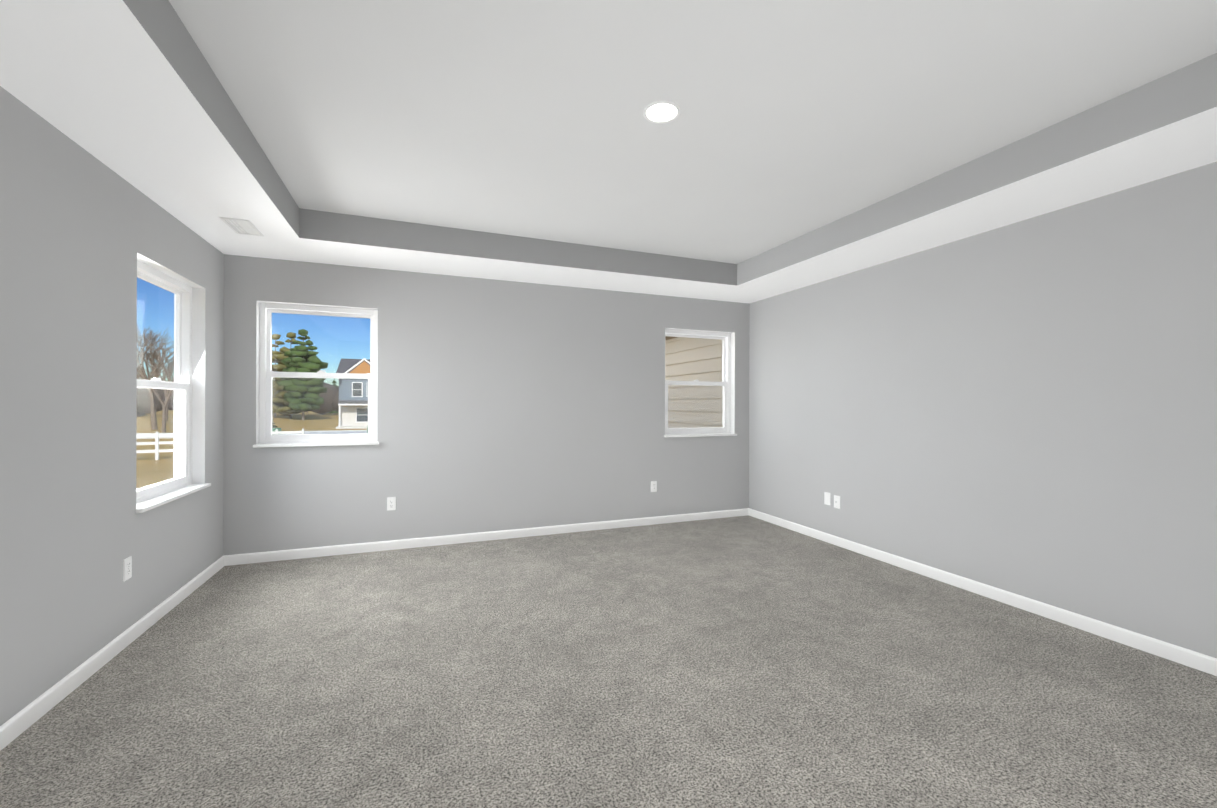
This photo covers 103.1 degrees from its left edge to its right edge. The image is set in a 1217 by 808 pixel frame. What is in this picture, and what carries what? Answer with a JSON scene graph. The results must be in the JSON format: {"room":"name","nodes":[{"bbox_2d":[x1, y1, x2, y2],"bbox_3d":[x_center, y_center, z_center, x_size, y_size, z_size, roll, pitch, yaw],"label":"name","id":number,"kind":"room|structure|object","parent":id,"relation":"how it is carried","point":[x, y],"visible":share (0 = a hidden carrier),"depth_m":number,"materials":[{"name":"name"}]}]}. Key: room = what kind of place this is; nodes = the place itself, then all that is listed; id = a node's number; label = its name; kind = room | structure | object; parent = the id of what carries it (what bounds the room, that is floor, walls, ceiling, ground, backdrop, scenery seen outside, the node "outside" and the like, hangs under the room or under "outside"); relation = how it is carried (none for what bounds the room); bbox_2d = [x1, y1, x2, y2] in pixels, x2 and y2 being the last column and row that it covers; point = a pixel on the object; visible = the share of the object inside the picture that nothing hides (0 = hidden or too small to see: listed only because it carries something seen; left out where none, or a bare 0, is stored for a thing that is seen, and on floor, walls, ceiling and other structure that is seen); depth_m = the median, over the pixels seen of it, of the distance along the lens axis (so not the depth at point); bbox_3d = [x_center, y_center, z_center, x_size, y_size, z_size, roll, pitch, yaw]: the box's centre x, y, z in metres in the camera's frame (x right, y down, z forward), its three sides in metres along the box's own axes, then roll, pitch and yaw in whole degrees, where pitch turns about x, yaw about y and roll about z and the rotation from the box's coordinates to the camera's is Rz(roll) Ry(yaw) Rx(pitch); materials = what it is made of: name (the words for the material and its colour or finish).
{"room":"empty bedroom","nodes":[
{"label":"empty bedroom","id":0,"kind":"room"},
{"bbox_2d":[0,86,223,725],"bbox_3d":[-2.136,-0.004,1.272,0.170,3.150,5.663,0,0,-21],"label":"wall","id":1,"kind":"structure","parent":0,"point":[82,231],"depth_m":2.19,"materials":[{"name":"grey paint"}]},
{"bbox_2d":[0,556,224,750],"bbox_3d":[-2.055,1.232,1.306,0.013,0.080,5.323,0,0,-21],"label":"baseboard","id":2,"kind":"structure","parent":1,"relation":"attached to","point":[23,720],"depth_m":2.27,"materials":[{"name":"white wood"}]},
{"bbox_2d":[123,556,131,581],"bbox_3d":[-2.537,0.869,2.552,0.008,0.115,0.070,0,0,-21],"label":"outlet","id":3,"kind":"object","parent":1,"relation":"attached to","point":[127,568],"visible":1,"depth_m":2.54,"materials":[{"name":"white plastic"}]},
{"bbox_2d":[135,260,210,512],"bbox_3d":[-2.789,-0.117,3.024,0.196,1.419,0.918,0,0,-21],"label":"window","id":4,"kind":"structure","parent":1,"relation":"in","point":[179,484],"depth_m":3.31,"materials":[{"name":"white plastic"}]},
{"bbox_2d":[223,254,749,554],"bbox_3d":[-0.727,-0.001,4.760,4.972,3.150,0.170,0,0,-21],"label":"wall","id":5,"kind":"structure","parent":0,"point":[505,405],"depth_m":4.49,"materials":[{"name":"grey paint"}]},
{"bbox_2d":[253,302,378,447],"bbox_3d":[-2.429,-0.239,4.080,0.905,1.174,0.196,0,0,-21],"label":"window","id":6,"kind":"structure","parent":5,"relation":"in","point":[267,438],"depth_m":4.08,"materials":[{"name":"white plastic"}]},
{"bbox_2d":[387,497,395,510],"bbox_3d":[-1.893,0.870,4.216,0.070,0.115,0.008,0,0,-21],"label":"electrical outlet","id":7,"kind":"object","parent":5,"relation":"attached to","point":[391,503],"visible":1,"depth_m":4.21,"materials":[{"name":"white plastic"}]},
{"bbox_2d":[223,508,748,565],"bbox_3d":[-0.698,1.234,4.676,4.972,0.080,0.013,0,0,-21],"label":"baseboard","id":8,"kind":"structure","parent":5,"relation":"attached to","point":[260,557],"depth_m":4.42,"materials":[{"name":"white wood"}]},
{"bbox_2d":[651,481,656,491],"bbox_3d":[0.482,0.878,5.133,0.070,0.115,0.008,0,0,-21],"label":"electrical outlet","id":9,"kind":"object","parent":5,"relation":"attached to","point":[653,486],"visible":1,"depth_m":5.13,"materials":[{"name":"white plastic"}]},
{"bbox_2d":[664,329,736,436],"bbox_3d":[0.998,-0.229,5.403,0.920,1.174,0.196,0,0,-21],"label":"window","id":10,"kind":"structure","parent":5,"relation":"in","point":[725,383],"depth_m":5.47,"materials":[{"name":"white plastic"}]},
{"bbox_2d":[0,515,1216,807],"bbox_3d":[0.258,1.404,2.199,4.972,0.250,5.323,0,0,-21],"label":"floor","id":11,"kind":"structure","parent":0,"point":[748,661],"depth_m":2.13,"materials":[{"name":"carpet"}]},
{"bbox_2d":[0,0,1216,303],"bbox_3d":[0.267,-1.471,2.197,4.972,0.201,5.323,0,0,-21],"label":"ceiling","id":12,"kind":"structure","parent":0,"point":[793,120],"depth_m":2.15,"materials":[{"name":"white paint"}]},
{"bbox_2d":[219,217,263,236],"bbox_3d":[-2.416,-1.167,3.192,0.160,0.008,0.310,0,0,-21],"label":"ceiling vent","id":13,"kind":"object","parent":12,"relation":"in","point":[249,227],"visible":0.96,"depth_m":3.14,"materials":[{"name":"white plastic"}]},
{"bbox_2d":[643,101,680,123],"bbox_3d":[0.250,-1.368,2.272,0.176,0.005,0.176,0,0,-21],"label":"recessed light","id":14,"kind":"object","parent":12,"relation":"in","point":[660,112],"visible":1,"depth_m":2.27,"materials":[{"name":"white plastic"}]},
{"bbox_2d":[749,162,1216,657],"bbox_3d":[2.661,0.011,3.124,0.170,3.150,5.663,0,0,-21],"label":"wall","id":15,"kind":"structure","parent":0,"point":[1027,408],"depth_m":3.00,"materials":[{"name":"grey paint"}]},
{"bbox_2d":[824,492,830,504],"bbox_3d":[2.034,0.880,4.495,0.007,0.115,0.070,0,0,-21],"label":"outlet","id":16,"kind":"object","parent":15,"relation":"attached to","point":[827,495],"visible":1,"depth_m":4.49,"materials":[{"name":"white plastic"}]},
{"bbox_2d":[834,495,839,508],"bbox_3d":[2.071,0.889,4.389,0.015,0.115,0.070,0,0,-21],"label":"outlet plate","id":17,"kind":"object","parent":15,"relation":"attached to","point":[836,501],"visible":1,"depth_m":4.39,"materials":[{"name":"white plastic"}]},
{"bbox_2d":[749,508,1216,675],"bbox_3d":[2.571,1.246,3.092,0.013,0.080,5.323,0,0,-21],"label":"baseboard","id":18,"kind":"structure","parent":15,"relation":"attached to","point":[1184,656],"depth_m":2.99,"materials":[{"name":"white wood"}]},
{"label":"outside","id":19,"kind":"structure","parent":0,"visible":0},
{"bbox_2d":[136,410,366,488],"bbox_3d":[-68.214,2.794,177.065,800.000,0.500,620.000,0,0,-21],"label":"lawn","id":20,"kind":"structure","parent":19,"point":[278,419],"depth_m":50.18,"materials":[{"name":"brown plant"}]},
{"bbox_2d":[137,324,173,429],"bbox_3d":[-48.913,-3.168,49.806,6.568,11.942,8.344,0,0,-21],"label":"trees","id":21,"kind":"object","parent":20,"relation":"on","point":[142,356],"depth_m":49.88,"materials":[{"name":"brown plant"}]},
{"bbox_2d":[137,336,173,414],"bbox_3d":[-56.041,-2.800,59.922,8.536,11.137,10.805,0,0,-21],"label":"trees","id":22,"kind":"object","parent":20,"relation":"on","point":[155,355],"depth_m":58.68,"materials":[{"name":"brown plant"}]},
{"bbox_2d":[137,356,173,432],"bbox_3d":[-41.494,-1.162,45.210,6.112,7.957,6.364,0,0,-21],"label":"trees","id":23,"kind":"object","parent":20,"relation":"on","point":[161,401],"depth_m":44.68,"materials":[{"name":"brown plant"}]},
{"bbox_2d":[139,347,173,420],"bbox_3d":[-66.303,-2.939,73.457,6.221,11.313,8.391,0,0,-21],"label":"tree","id":24,"kind":"object","parent":20,"relation":"on","point":[169,364],"depth_m":72.46,"materials":[{"name":"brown plant"}]},
{"bbox_2d":[136,428,303,459],"bbox_3d":[-21.412,2.083,24.695,9.944,1.420,0.138,0,0,-33],"label":"rail fence","id":25,"kind":"object","parent":20,"relation":"on","point":[165,435],"depth_m":24.04,"materials":[{"name":"white wood"}]},
{"bbox_2d":[137,382,338,416],"bbox_3d":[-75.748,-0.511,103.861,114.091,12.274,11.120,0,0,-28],"label":"tree","id":26,"kind":"object","parent":20,"relation":"on","point":[329,388],"depth_m":95.68,"materials":[{"name":"plant"}]},
{"bbox_2d":[136,430,366,438],"bbox_3d":[-18.436,2.719,48.087,600.000,0.140,5.900,0,0,-21],"label":"street","id":27,"kind":"structure","parent":20,"relation":"on","point":[338,431],"depth_m":45.92,"materials":[{"name":"grey asphalt"}]},
{"bbox_2d":[272,334,288,417],"bbox_3d":[-63.350,-5.332,91.989,6.943,16.091,6.794,0,0,-21],"label":"tree","id":28,"kind":"object","parent":20,"relation":"on","point":[275,404],"depth_m":91.29,"materials":[{"name":"green plant"}]},
{"bbox_2d":[272,332,301,418],"bbox_3d":[-56.598,-5.041,86.556,6.978,15.560,7.010,0,0,-21],"label":"tree","id":29,"kind":"object","parent":20,"relation":"on","point":[276,367],"depth_m":84.50,"materials":[{"name":"green plant"}]},
{"bbox_2d":[277,329,327,419],"bbox_3d":[-50.390,-4.800,79.712,7.059,15.127,7.050,0,0,-21],"label":"pine tree","id":30,"kind":"object","parent":20,"relation":"on","point":[307,359],"depth_m":78.28,"materials":[{"name":"green plant"}]},
{"bbox_2d":[329,381,338,413],"bbox_3d":[-70.274,-2.124,124.279,5.454,9.590,5.856,0,0,-21],"label":"tree","id":31,"kind":"object","parent":20,"relation":"on","point":[336,386],"depth_m":123.61,"materials":[{"name":"green plant"}]},
{"bbox_2d":[336,359,369,428],"bbox_3d":[-26.942,-1.397,60.549,11.800,8.300,11.550,0,0,-21],"label":"house","id":32,"kind":"structure","parent":20,"relation":"on","point":[360,364],"depth_m":55.04,"materials":[{"name":"blue"}]},
{"bbox_2d":[665,336,722,427],"bbox_3d":[1.089,0.292,9.486,2.300,5.570,7.336,0,0,-21],"label":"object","id":33,"kind":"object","parent":20,"relation":"on","point":[691,353],"depth_m":7.18,"materials":[{"name":"brown"}]}
]}

